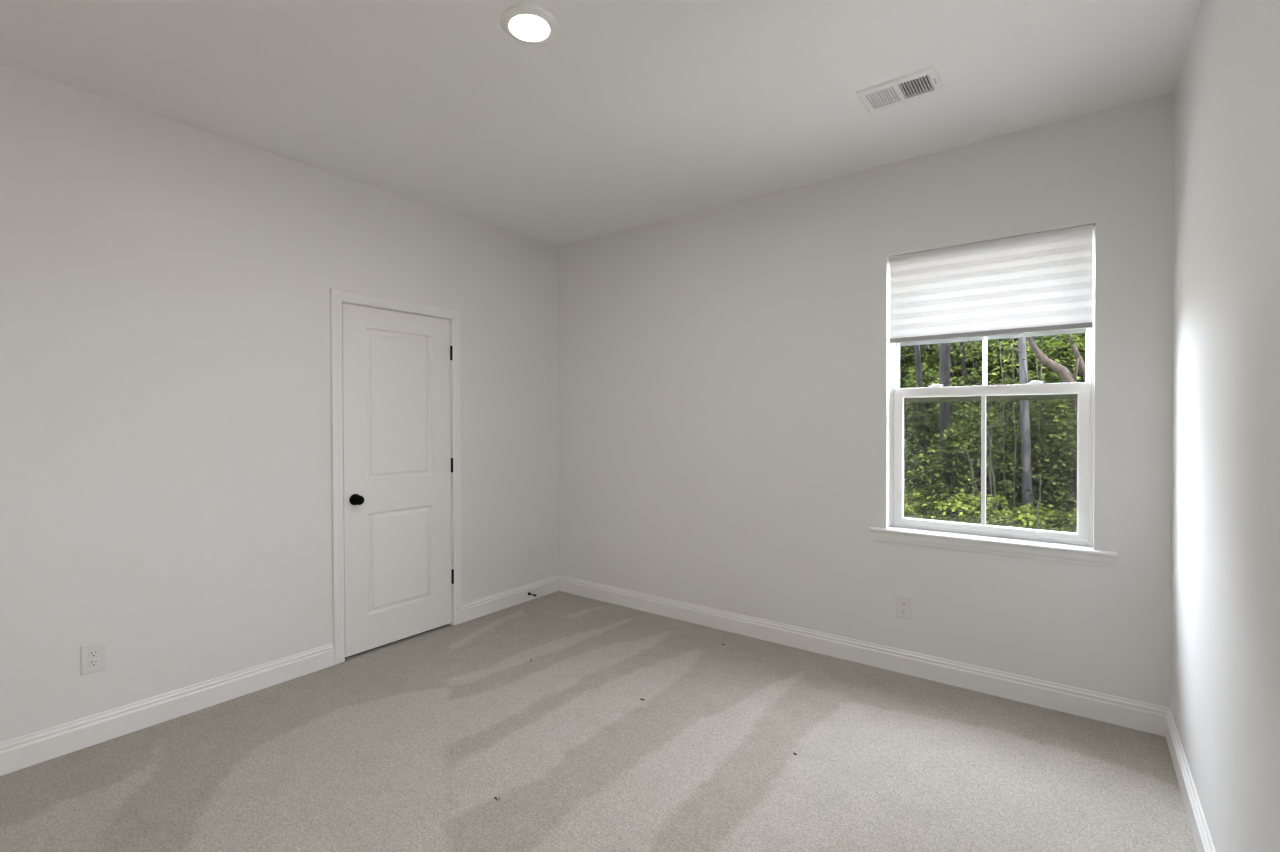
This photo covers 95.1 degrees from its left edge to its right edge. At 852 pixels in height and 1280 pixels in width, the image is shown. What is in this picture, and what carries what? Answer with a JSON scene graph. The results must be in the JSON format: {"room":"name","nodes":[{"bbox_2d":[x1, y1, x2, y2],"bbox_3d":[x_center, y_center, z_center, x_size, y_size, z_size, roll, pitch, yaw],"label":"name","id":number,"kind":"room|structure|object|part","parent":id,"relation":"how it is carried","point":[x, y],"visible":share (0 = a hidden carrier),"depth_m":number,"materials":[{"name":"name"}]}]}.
{"room":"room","nodes":[
{"label":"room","id":0,"kind":"room"},
{"bbox_2d":[0,63,558,741],"bbox_3d":[-1.938,-0.033,3.059,0.120,2.744,4.470,0,1,37],"label":"wall","id":1,"kind":"structure","parent":0,"point":[166,499],"depth_m":2.74,"materials":[{"name":"white paint"}]},
{"bbox_2d":[80,641,105,675],"bbox_3d":[-2.305,0.979,2.470,0.009,0.123,0.080,0,1,37],"label":"electrical outlet","id":2,"kind":"object","parent":1,"relation":"attached to","point":[92,656],"visible":1,"depth_m":2.47,"materials":[{"name":"white plastic"}]},
{"bbox_2d":[88,659,98,666],"bbox_3d":[-2.302,0.999,2.468,0.003,0.028,0.034,0,1,37],"label":"receptacle","id":3,"kind":"object","parent":2,"relation":"attached to","point":[91,662],"depth_m":2.47,"materials":[{"name":"white plastic"}]},
{"bbox_2d":[88,650,98,657],"bbox_3d":[-2.303,0.960,2.468,0.003,0.028,0.034,0,1,37],"label":"receptacle","id":4,"kind":"object","parent":2,"relation":"attached to","point":[91,653],"depth_m":2.47,"materials":[{"name":"white plastic"}]},
{"bbox_2d":[0,643,333,775],"bbox_3d":[-2.464,1.283,2.253,0.016,0.123,2.523,0,1,37],"label":"baseboard","id":5,"kind":"structure","parent":1,"relation":"attached to","point":[21,752],"depth_m":2.62,"materials":[{"name":"white paint"}]},
{"bbox_2d":[330,288,461,664],"bbox_3d":[-1.486,0.280,3.613,0.182,2.096,0.847,0,1,37],"label":"door","id":6,"kind":"structure","parent":1,"relation":"in","point":[395,365],"depth_m":3.56,"materials":[{"name":"white paint"}]},
{"bbox_3d":[-1.609,0.423,3.344,0.054,0.055,0.055,0,1,37],"label":"knob","id":7,"kind":"part","parent":6,"relation":"part of","materials":[{"name":"black metal"}]},
{"bbox_2d":[462,575,558,622],"bbox_3d":[-0.921,1.258,4.313,0.016,0.123,0.930,0,1,37],"label":"baseboard","id":8,"kind":"structure","parent":1,"relation":"attached to","point":[474,609],"depth_m":4.25,"materials":[{"name":"white paint"}]},
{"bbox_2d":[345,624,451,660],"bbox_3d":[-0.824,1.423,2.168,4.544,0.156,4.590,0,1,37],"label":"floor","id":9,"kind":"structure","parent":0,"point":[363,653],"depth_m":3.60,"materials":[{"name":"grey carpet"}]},
{"bbox_2d":[0,591,1196,851],"bbox_3d":[-0.479,1.343,1.877,3.644,0.001,4.300,0,1,37],"label":"floor","id":10,"kind":"structure","parent":0,"point":[410,745],"depth_m":2.34,"materials":[{"name":"carpet"}]},
{"bbox_2d":[0,0,1200,246],"bbox_3d":[-0.701,-1.480,2.214,4.664,0.160,4.870,0,1,37],"label":"ceiling","id":11,"kind":"structure","parent":0,"point":[635,113],"depth_m":2.37,"materials":[{"name":"white paint"}]},
{"bbox_2d":[500,4,557,43],"bbox_3d":[-0.385,-1.392,2.040,0.198,0.014,0.198,0,1,37],"label":"recessed light","id":12,"kind":"object","parent":11,"relation":"in","point":[525,23],"visible":1,"depth_m":2.02,"materials":[{"name":"white plastic"}]},
{"bbox_2d":[855,65,944,112],"bbox_3d":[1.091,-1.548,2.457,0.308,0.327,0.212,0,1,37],"label":"ceiling vent","id":13,"kind":"object","parent":11,"relation":"in","point":[931,73],"visible":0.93,"depth_m":2.46,"materials":[{"name":"white metal"}]},
{"bbox_2d":[558,93,1173,707],"bbox_3d":[0.857,-0.047,3.652,3.644,2.744,0.170,0,1,37],"label":"wall","id":14,"kind":"structure","parent":0,"point":[722,369],"depth_m":3.34,"materials":[{"name":"white paint"}]},
{"bbox_2d":[559,575,1168,736],"bbox_3d":[0.805,1.260,3.591,3.644,0.123,0.016,0,1,37],"label":"baseboard","id":15,"kind":"structure","parent":14,"relation":"attached to","point":[1120,711],"depth_m":3.12,"materials":[{"name":"white paint"}]},
{"bbox_2d":[896,594,911,619],"bbox_3d":[1.414,0.971,3.136,0.080,0.123,0.009,0,1,37],"label":"electrical outlet","id":16,"kind":"object","parent":14,"relation":"attached to","point":[903,603],"visible":1,"depth_m":3.13,"materials":[{"name":"white plastic"}]},
{"bbox_2d":[900,608,906,613],"bbox_3d":[1.412,0.991,3.134,0.034,0.028,0.003,0,1,37],"label":"receptacle","id":17,"kind":"object","parent":16,"relation":"attached to","point":[902,610],"depth_m":3.13,"materials":[{"name":"white plastic"}]},
{"bbox_2d":[900,601,906,606],"bbox_3d":[1.412,0.952,3.133,0.034,0.028,0.003,0,1,37],"label":"receptacle","id":18,"kind":"object","parent":16,"relation":"attached to","point":[902,603],"depth_m":3.13,"materials":[{"name":"white plastic"}]},
{"bbox_2d":[869,222,1117,567],"bbox_3d":[1.740,-0.146,2.969,1.057,1.552,0.198,0,1,37],"label":"window","id":19,"kind":"structure","parent":14,"relation":"in","point":[1079,547],"depth_m":2.93,"materials":[{"name":"white paint"}]},
{"bbox_3d":[1.748,0.535,2.985,0.846,0.005,0.005,0,1,37],"label":"lift rail","id":20,"kind":"part","parent":19,"relation":"part of","materials":[{"name":"white plastic"}]},
{"bbox_2d":[889,224,1093,343],"bbox_3d":[1.718,-0.672,2.935,0.882,0.488,0.057,0,1,37],"label":"window blind","id":21,"kind":"object","parent":19,"relation":"attached to","point":[1038,282],"visible":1,"depth_m":2.88,"materials":[{"name":"white fabric"}]},
{"bbox_3d":[1.707,-0.461,2.922,0.868,0.026,0.018,0,1,37],"label":"hem rail","id":22,"kind":"part","parent":21,"relation":"part of","materials":[{"name":"grey plastic"}]},
{"bbox_3d":[1.758,0.174,2.996,0.862,0.761,0.032,0,1,37],"label":"sash","id":23,"kind":"part","parent":19,"relation":"part of","materials":[{"name":"white plastic"}]},
{"bbox_3d":[1.780,-0.531,3.022,0.879,0.740,0.030,0,1,37],"label":"sash","id":24,"kind":"part","parent":19,"relation":"part of","materials":[{"name":"white plastic"}]},
{"bbox_3d":[1.715,0.569,2.941,1.057,0.019,0.108,0,1,37],"label":"sill","id":25,"kind":"part","parent":19,"relation":"part of","materials":[{"name":"white paint"}]},
{"bbox_3d":[1.796,0.187,3.047,0.877,0.725,0.008,0,1,37],"label":"screen frame","id":26,"kind":"part","parent":19,"relation":"part of","materials":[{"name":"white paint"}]},
{"bbox_2d":[1170,0,1279,851],"bbox_3d":[1.038,-0.018,0.755,0.120,2.744,4.590,0,1,37],"label":"wall","id":27,"kind":"structure","parent":0,"point":[1225,649],"depth_m":1.56,"materials":[{"name":"white paint"}]},
{"bbox_2d":[1166,708,1215,851],"bbox_3d":[1.254,1.284,1.165,0.016,0.123,3.360,0,1,37],"label":"baseboard","id":28,"kind":"structure","parent":27,"relation":"attached to","point":[1201,835],"depth_m":2.01,"materials":[{"name":"white paint"}]},
{"label":"outside","id":29,"kind":"structure","parent":0,"visible":0},
{"bbox_2d":[906,483,1076,532],"bbox_3d":[11.462,1.296,20.858,44.000,0.635,40.000,0,1,37],"label":"ground","id":30,"kind":"structure","parent":29,"point":[994,519],"depth_m":11.33,"materials":[{"name":"plant"}]},
{"bbox_2d":[904,341,929,510],"bbox_3d":[5.434,-2.865,11.859,3.867,9.302,3.817,0,1,-20],"label":"tree","id":31,"kind":"object","parent":30,"relation":"on","point":[920,406],"visible":0.03,"depth_m":11.77,"materials":[{"name":"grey plant"}]},
{"bbox_2d":[904,494,930,516],"bbox_3d":[5.038,1.488,10.860,0.819,0.501,0.799,0,1,14],"label":"shrub","id":32,"kind":"object","parent":30,"relation":"on","point":[909,502],"visible":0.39,"depth_m":10.77,"materials":[{"name":"green plant"}]},
{"bbox_2d":[900,341,939,487],"bbox_3d":[6.503,-0.425,14.392,2.082,4.204,2.026,0,1,-11],"label":"shrub","id":33,"kind":"object","parent":30,"relation":"on","point":[912,361],"visible":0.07,"depth_m":14.11,"materials":[{"name":"green plant"}]},
{"bbox_2d":[904,438,935,511],"bbox_3d":[5.061,0.968,11.444,1.289,1.534,1.273,0,1,37],"label":"shrub","id":34,"kind":"object","parent":30,"relation":"on","point":[908,450],"visible":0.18,"depth_m":11.37,"materials":[{"name":"green plant"}]},
{"bbox_2d":[904,403,936,512],"bbox_3d":[5.171,0.562,12.054,2.006,2.333,2.064,0,1,37],"label":"shrub","id":35,"kind":"object","parent":30,"relation":"on","point":[913,414],"visible":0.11,"depth_m":11.69,"materials":[{"name":"green plant"}]},
{"bbox_2d":[904,487,947,516],"bbox_3d":[5.237,1.439,10.811,0.851,0.598,0.818,0,1,37],"label":"shrub","id":36,"kind":"object","parent":30,"relation":"on","point":[916,503],"visible":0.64,"depth_m":10.71,"materials":[{"name":"green plant"}]},
{"bbox_2d":[900,340,958,494],"bbox_3d":[6.303,-1.495,14.767,4.240,6.424,3.338,-1,1,-39],"label":"leafy tree","id":37,"kind":"object","parent":30,"relation":"on","point":[907,361],"visible":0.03,"depth_m":14.21,"materials":[{"name":"green plant"}]},
{"bbox_2d":[904,454,955,515],"bbox_3d":[5.363,1.120,11.151,1.646,1.226,1.418,0,1,37],"label":"shrub","id":38,"kind":"object","parent":30,"relation":"on","point":[923,460],"visible":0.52,"depth_m":11.02,"materials":[{"name":"green plant"}]},
{"bbox_2d":[916,456,950,515],"bbox_3d":[5.475,1.131,10.903,0.579,1.186,1.096,0,1,37],"label":"sapling","id":39,"kind":"object","parent":30,"relation":"on","point":[928,456],"visible":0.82,"depth_m":10.70,"materials":[{"name":"green plant"}]},
{"bbox_3d":[5.322,1.226,10.706,0.039,1.001,0.054,0,1,-24],"label":"stem","id":40,"kind":"part","parent":39,"relation":"part of","materials":[{"name":"green plant"}]},
{"bbox_2d":[902,340,971,468],"bbox_3d":[7.858,-2.902,18.394,4.436,9.078,4.678,0,1,0],"label":"leafy tree","id":41,"kind":"object","parent":30,"relation":"on","point":[933,340],"visible":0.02,"depth_m":17.59,"materials":[{"name":"green plant"}]},
{"bbox_2d":[900,363,976,493],"bbox_3d":[6.159,0.173,12.792,2.208,3.098,2.070,0,1,37],"label":"shrub","id":42,"kind":"object","parent":30,"relation":"on","point":[913,371],"visible":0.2,"depth_m":12.59,"materials":[{"name":"green plant"}]},
{"bbox_2d":[904,376,980,515],"bbox_3d":[6.042,0.342,11.991,2.146,2.768,2.154,0,1,37],"label":"shrub","id":43,"kind":"object","parent":30,"relation":"on","point":[926,433],"visible":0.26,"depth_m":11.78,"materials":[{"name":"green plant"}]},
{"bbox_2d":[922,494,964,519],"bbox_3d":[5.515,1.484,10.646,0.782,0.515,0.815,0,1,37],"label":"shrub","id":44,"kind":"object","parent":30,"relation":"on","point":[937,501],"visible":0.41,"depth_m":10.54,"materials":[{"name":"green plant"}]},
{"bbox_2d":[939,339,950,516],"bbox_3d":[5.759,-3.115,10.923,4.520,9.818,4.462,0,1,37],"label":"tree","id":45,"kind":"object","parent":30,"relation":"on","point":[944,376],"visible":0.02,"depth_m":10.93,"materials":[{"name":"grey plant"}]},
{"bbox_2d":[904,428,987,520],"bbox_3d":[5.504,0.891,10.691,1.521,1.694,1.518,0,1,37],"label":"shrub","id":46,"kind":"object","parent":30,"relation":"on","point":[943,488],"visible":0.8,"depth_m":10.59,"materials":[{"name":"green plant"}]},
{"bbox_2d":[903,339,989,456],"bbox_3d":[10.028,-2.353,18.802,5.022,7.879,4.266,0,1,-11],"label":"leafy tree","id":47,"kind":"object","parent":30,"relation":"on","point":[972,339],"visible":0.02,"depth_m":17.66,"materials":[{"name":"green plant"}]},
{"bbox_2d":[900,338,997,494],"bbox_3d":[6.943,-0.597,13.418,2.237,4.599,2.125,0,1,9],"label":"shrub","id":48,"kind":"object","parent":30,"relation":"on","point":[934,341],"visible":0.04,"depth_m":13.34,"materials":[{"name":"green plant"}]},
{"bbox_2d":[931,493,972,520],"bbox_3d":[5.550,1.471,10.368,0.859,0.546,0.784,0,1,-25],"label":"shrub","id":49,"kind":"object","parent":30,"relation":"on","point":[943,502],"visible":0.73,"depth_m":10.30,"materials":[{"name":"green plant"}]},
{"bbox_2d":[907,337,1011,499],"bbox_3d":[6.942,-0.175,12.717,2.052,3.779,2.215,0,1,-29],"label":"shrub","id":50,"kind":"object","parent":30,"relation":"on","point":[954,354],"visible":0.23,"depth_m":12.63,"materials":[{"name":"green plant"}]},
{"bbox_2d":[927,441,993,516],"bbox_3d":[5.709,0.993,10.387,1.089,1.472,0.471,0,1,6],"label":"sapling","id":51,"kind":"object","parent":30,"relation":"on","point":[978,444],"visible":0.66,"depth_m":10.52,"materials":[{"name":"green plant"}]},
{"bbox_3d":[5.830,1.076,10.572,0.106,1.302,0.047,0,1,37],"label":"stem","id":52,"kind":"part","parent":51,"relation":"part of","materials":[{"name":"green plant"}]},
{"bbox_2d":[960,338,969,491],"bbox_3d":[7.074,-2.835,12.785,3.636,9.112,2.829,0,1,-23],"label":"tree","id":53,"kind":"object","parent":30,"relation":"on","point":[963,364],"visible":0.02,"depth_m":12.64,"materials":[{"name":"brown plant"}]},
{"bbox_2d":[902,335,1028,492],"bbox_3d":[7.794,-1.685,15.226,3.704,6.711,3.904,0,1,-25],"label":"leafy tree","id":54,"kind":"object","parent":30,"relation":"on","point":[934,350],"visible":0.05,"depth_m":14.76,"materials":[{"name":"green plant"}]},
{"bbox_2d":[930,450,1004,519],"bbox_3d":[5.741,1.077,10.283,1.094,1.305,0.983,0,1,37],"label":"sapling","id":55,"kind":"object","parent":30,"relation":"on","point":[943,450],"visible":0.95,"depth_m":10.25,"materials":[{"name":"green plant"}]},
{"bbox_3d":[5.864,1.154,10.245,0.148,1.152,0.043,0,1,32],"label":"stem","id":56,"kind":"part","parent":55,"relation":"part of","materials":[{"name":"plant"}]},
{"bbox_2d":[929,407,1011,515],"bbox_3d":[6.058,0.690,10.822,1.355,2.090,1.356,0,1,37],"label":"shrub","id":57,"kind":"object","parent":30,"relation":"on","point":[991,413],"visible":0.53,"depth_m":10.65,"materials":[{"name":"green plant"}]},
{"bbox_2d":[951,492,995,521],"bbox_3d":[5.824,1.453,10.288,0.717,0.575,0.799,0,1,-2],"label":"shrub","id":58,"kind":"object","parent":30,"relation":"on","point":[974,501],"visible":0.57,"depth_m":10.15,"materials":[{"name":"green plant"}]},
{"bbox_2d":[972,337,976,469],"bbox_3d":[7.961,-2.854,13.582,3.124,9.066,3.420,0,1,37],"label":"tree","id":59,"kind":"object","parent":30,"relation":"on","point":[973,337],"visible":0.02,"depth_m":13.55,"materials":[{"name":"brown plant"}]},
{"bbox_2d":[944,444,1010,520],"bbox_3d":[5.835,1.021,10.113,0.611,1.420,1.136,-1,1,-32],"label":"sapling","id":60,"kind":"object","parent":30,"relation":"on","point":[961,447],"visible":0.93,"depth_m":10.21,"materials":[{"name":"green plant"}]},
{"bbox_3d":[5.793,1.054,10.240,0.178,1.352,0.045,0,1,37],"label":"stem","id":61,"kind":"part","parent":60,"relation":"part of","materials":[{"name":"plant"}]},
{"bbox_2d":[937,403,1020,522],"bbox_3d":[5.902,0.665,10.236,0.710,2.129,1.143,0,1,-28],"label":"sapling","id":62,"kind":"object","parent":30,"relation":"on","point":[986,403],"visible":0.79,"depth_m":10.09,"materials":[{"name":"green plant"}]},
{"bbox_3d":[6.058,0.730,10.098,0.226,2.002,0.063,0,1,37],"label":"stem","id":63,"kind":"part","parent":62,"relation":"part of","materials":[{"name":"plant"}]},
{"bbox_2d":[961,496,1006,523],"bbox_3d":[5.890,1.474,10.254,0.932,0.539,0.787,-1,1,-39],"label":"shrub","id":64,"kind":"object","parent":30,"relation":"on","point":[976,504],"visible":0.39,"depth_m":10.14,"materials":[{"name":"green plant"}]},
{"bbox_2d":[951,421,1018,516],"bbox_3d":[6.074,0.819,10.394,1.095,1.818,0.820,0,1,37],"label":"sapling","id":65,"kind":"object","parent":30,"relation":"on","point":[962,431],"visible":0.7,"depth_m":10.23,"materials":[{"name":"green plant"}]},
{"bbox_3d":[6.125,0.878,10.226,0.045,1.702,0.061,0,1,20],"label":"stem","id":66,"kind":"part","parent":65,"relation":"part of","materials":[{"name":"plant"}]},
{"bbox_2d":[947,416,1025,519],"bbox_3d":[6.182,0.782,10.438,1.306,1.919,1.261,0,1,37],"label":"shrub","id":67,"kind":"object","parent":30,"relation":"on","point":[993,423],"visible":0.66,"depth_m":10.38,"materials":[{"name":"green plant"}]},
{"bbox_2d":[904,515,1076,532],"bbox_3d":[4.357,1.671,8.457,6.574,0.118,4.270,0,1,37],"label":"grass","id":68,"kind":"structure","parent":30,"relation":"on","point":[907,516],"depth_m":9.80,"materials":[{"name":"green plant"}]},
{"bbox_2d":[963,494,1018,522],"bbox_3d":[6.047,1.457,10.079,0.883,0.574,0.883,0,1,3],"label":"shrub","id":69,"kind":"object","parent":30,"relation":"on","point":[1002,512],"visible":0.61,"depth_m":10.03,"materials":[{"name":"green plant"}]},
{"bbox_2d":[950,334,1042,498],"bbox_3d":[7.854,-0.481,12.967,2.082,4.368,2.002,0,1,-22],"label":"shrub","id":70,"kind":"object","parent":30,"relation":"on","point":[995,336],"visible":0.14,"depth_m":12.91,"materials":[{"name":"green plant"}]},
{"bbox_2d":[978,336,1024,517],"bbox_3d":[6.343,0.040,10.480,0.932,3.371,0.698,0,1,-21],"label":"sapling","id":71,"kind":"object","parent":30,"relation":"on","point":[993,337],"visible":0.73,"depth_m":10.36,"materials":[{"name":"green plant"}]},
{"bbox_3d":[6.430,0.126,10.371,0.118,3.201,0.052,0,1,24],"label":"stem","id":72,"kind":"part","parent":71,"relation":"part of","materials":[{"name":"plant"}]},
{"bbox_2d":[936,337,1067,476],"bbox_3d":[10.588,-2.774,17.240,4.592,8.802,4.458,0,1,1],"label":"leafy tree","id":73,"kind":"object","parent":30,"relation":"on","point":[987,337],"visible":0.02,"depth_m":16.80,"materials":[{"name":"green plant"}]},
{"bbox_2d":[951,401,1057,517],"bbox_3d":[7.047,0.482,11.472,2.115,2.495,2.151,0,1,37],"label":"shrub","id":74,"kind":"object","parent":30,"relation":"on","point":[1016,415],"visible":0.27,"depth_m":11.38,"materials":[{"name":"green plant"}]},
{"bbox_2d":[930,330,1085,505],"bbox_3d":[8.682,-1.889,13.472,3.698,7.190,3.853,0,1,21],"label":"leafy tree","id":75,"kind":"object","parent":30,"relation":"on","point":[1008,336],"visible":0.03,"depth_m":13.20,"materials":[{"name":"green plant"}]},
{"bbox_2d":[992,506,1041,528],"bbox_3d":[6.478,1.563,9.983,0.862,0.360,0.931,0,1,21],"label":"shrub","id":76,"kind":"object","parent":30,"relation":"on","point":[1019,523],"visible":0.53,"depth_m":9.96,"materials":[{"name":"green plant"}]},
{"bbox_2d":[966,338,1072,509],"bbox_3d":[7.814,-0.039,11.963,2.175,3.521,2.142,0,1,-7],"label":"shrub","id":77,"kind":"object","parent":30,"relation":"on","point":[1014,344],"visible":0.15,"depth_m":11.87,"materials":[{"name":"green plant"}]},
{"bbox_2d":[986,458,1058,527],"bbox_3d":[6.525,1.150,9.568,1.346,1.174,0.961,0,1,-17],"label":"sapling","id":78,"kind":"object","parent":30,"relation":"on","point":[1039,497],"visible":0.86,"depth_m":9.61,"materials":[{"name":"green plant"}]},
{"bbox_3d":[6.541,1.260,9.611,0.050,0.954,0.076,0,1,-28],"label":"stem","id":79,"kind":"part","parent":78,"relation":"part of","materials":[{"name":"plant"}]},
{"bbox_2d":[1012,347,1037,518],"bbox_3d":[6.497,-0.184,10.092,0.740,3.825,0.689,0,1,18],"label":"sapling","id":80,"kind":"object","parent":30,"relation":"on","point":[1012,347],"visible":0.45,"depth_m":10.18,"materials":[{"name":"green plant"}]},
{"bbox_3d":[6.511,0.027,10.182,0.066,3.401,0.036,0,1,37],"label":"stem","id":81,"kind":"part","parent":80,"relation":"part of","materials":[{"name":"plant"}]},
{"bbox_2d":[1011,333,1045,521],"bbox_3d":[6.526,-3.200,10.533,4.008,10.037,3.745,0,1,37],"label":"tree","id":82,"kind":"object","parent":30,"relation":"on","point":[1027,497],"visible":0.12,"depth_m":10.29,"materials":[{"name":"grey plant"}]},
{"bbox_2d":[1001,503,1059,527],"bbox_3d":[6.566,1.532,9.916,0.926,0.428,0.815,0,1,-6],"label":"shrub","id":83,"kind":"object","parent":30,"relation":"on","point":[1032,511],"visible":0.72,"depth_m":9.83,"materials":[{"name":"green plant"}]},
{"bbox_2d":[977,330,1085,468],"bbox_3d":[11.469,-2.722,16.204,4.703,8.707,4.900,0,1,28],"label":"leafy tree","id":84,"kind":"object","parent":30,"relation":"on","point":[1070,330],"visible":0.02,"depth_m":15.86,"materials":[{"name":"green plant"}]},
{"bbox_2d":[980,342,1084,506],"bbox_3d":[8.236,-0.048,12.215,2.262,3.524,2.286,0,1,37],"label":"shrub","id":85,"kind":"object","parent":30,"relation":"on","point":[1056,352],"visible":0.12,"depth_m":12.15,"materials":[{"name":"green plant"}]},
{"bbox_2d":[991,400,1076,520],"bbox_3d":[7.686,0.520,10.765,2.176,2.448,2.044,-1,1,-30],"label":"shrub","id":86,"kind":"object","parent":30,"relation":"on","point":[1067,405],"visible":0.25,"depth_m":10.63,"materials":[{"name":"green plant"}]},
{"bbox_2d":[987,330,1084,378],"bbox_3d":[6.797,-0.346,9.829,2.608,4.300,2.032,0,1,-24],"label":"tree","id":87,"kind":"object","parent":30,"relation":"on","point":[1067,333],"visible":0.2,"depth_m":9.56,"materials":[{"name":"beige plant"}]},
{"bbox_2d":[989,329,1085,488],"bbox_3d":[9.810,-1.284,13.576,4.255,5.936,3.644,-1,1,-38],"label":"leafy tree","id":88,"kind":"object","parent":30,"relation":"on","point":[1062,354],"visible":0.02,"depth_m":13.34,"materials":[{"name":"green plant"}]},
{"bbox_2d":[1005,399,1076,517],"bbox_3d":[7.440,0.524,10.500,1.423,2.422,1.587,0,1,2],"label":"shrub","id":89,"kind":"object","parent":30,"relation":"on","point":[1058,464],"visible":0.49,"depth_m":10.42,"materials":[{"name":"green plant"}]},
{"bbox_2d":[1012,408,1076,522],"bbox_3d":[7.232,0.725,9.669,1.564,2.039,1.361,0,1,-22],"label":"shrub","id":90,"kind":"object","parent":30,"relation":"on","point":[1069,494],"visible":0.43,"depth_m":9.79,"materials":[{"name":"green plant"}]},
{"bbox_2d":[1026,331,1062,515],"bbox_3d":[7.242,-0.174,10.523,0.678,3.794,0.552,0,1,27],"label":"sapling","id":91,"kind":"object","parent":30,"relation":"on","point":[1050,331],"visible":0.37,"depth_m":10.46,"materials":[{"name":"green plant"}]},
{"bbox_3d":[7.160,-0.077,10.456,0.108,3.601,0.057,0,1,2],"label":"stem","id":92,"kind":"part","parent":91,"relation":"part of","materials":[{"name":"plant"}]},
{"bbox_2d":[1022,509,1076,531],"bbox_3d":[6.855,1.564,9.639,0.942,0.376,0.827,0,1,20],"label":"shrub","id":93,"kind":"object","parent":30,"relation":"on","point":[1057,515],"visible":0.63,"depth_m":9.62,"materials":[{"name":"green plant"}]},
{"bbox_2d":[1016,329,1085,510],"bbox_3d":[8.713,-0.132,11.600,2.177,3.705,2.057,0,1,37],"label":"shrub","id":94,"kind":"object","parent":30,"relation":"on","point":[1082,343],"visible":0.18,"depth_m":11.63,"materials":[{"name":"green plant"}]},
{"bbox_2d":[1024,333,1078,415],"bbox_3d":[5.978,-1.044,10.097,3.335,5.700,2.246,0,1,37],"label":"tree","id":95,"kind":"object","parent":30,"relation":"on","point":[1065,375],"visible":0.16,"depth_m":9.29,"materials":[{"name":"beige plant"}]},
{"bbox_2d":[1033,506,1072,529],"bbox_3d":[6.953,1.558,9.835,0.771,0.380,0.970,0,1,26],"label":"shrub","id":96,"kind":"object","parent":30,"relation":"on","point":[1061,509],"visible":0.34,"depth_m":9.84,"materials":[{"name":"green plant"}]},
{"bbox_2d":[1046,508,1076,528],"bbox_3d":[7.158,1.552,9.651,0.842,0.388,0.854,0,1,37],"label":"shrub","id":97,"kind":"object","parent":30,"relation":"on","point":[1073,508],"visible":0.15,"depth_m":9.62,"materials":[{"name":"green plant"}]},
{"bbox_2d":[1045,375,1080,514],"bbox_3d":[7.631,0.416,9.970,1.336,2.648,1.358,0,1,8],"label":"shrub","id":98,"kind":"object","parent":30,"relation":"on","point":[1079,378],"visible":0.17,"depth_m":10.18,"materials":[{"name":"green plant"}]},
{"bbox_2d":[1051,408,1076,481],"bbox_3d":[8.512,0.402,10.164,2.113,2.673,2.029,0,1,-7],"label":"shrub","id":99,"kind":"object","parent":30,"relation":"on","point":[1070,480],"visible":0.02,"depth_m":10.57,"materials":[{"name":"green plant"}]},
{"bbox_2d":[1057,509,1076,531],"bbox_3d":[7.081,1.513,9.399,0.674,0.469,0.893,0,1,-13],"label":"shrub","id":100,"kind":"object","parent":30,"relation":"on","point":[1074,520],"visible":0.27,"depth_m":9.46,"materials":[{"name":"green plant"}]},
{"bbox_2d":[1052,330,1083,480],"bbox_3d":[10.451,-1.483,11.746,3.838,6.418,3.848,0,1,29],"label":"leafy tree","id":101,"kind":"object","parent":30,"relation":"on","point":[1078,330],"visible":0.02,"depth_m":12.59,"materials":[{"name":"green plant"}]},
{"bbox_2d":[1052,329,1085,490],"bbox_3d":[9.507,-0.278,12.188,2.041,3.939,2.230,0,1,37],"label":"shrub","id":102,"kind":"object","parent":30,"relation":"on","point":[1075,332],"visible":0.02,"depth_m":12.24,"materials":[{"name":"green plant"}]}
]}

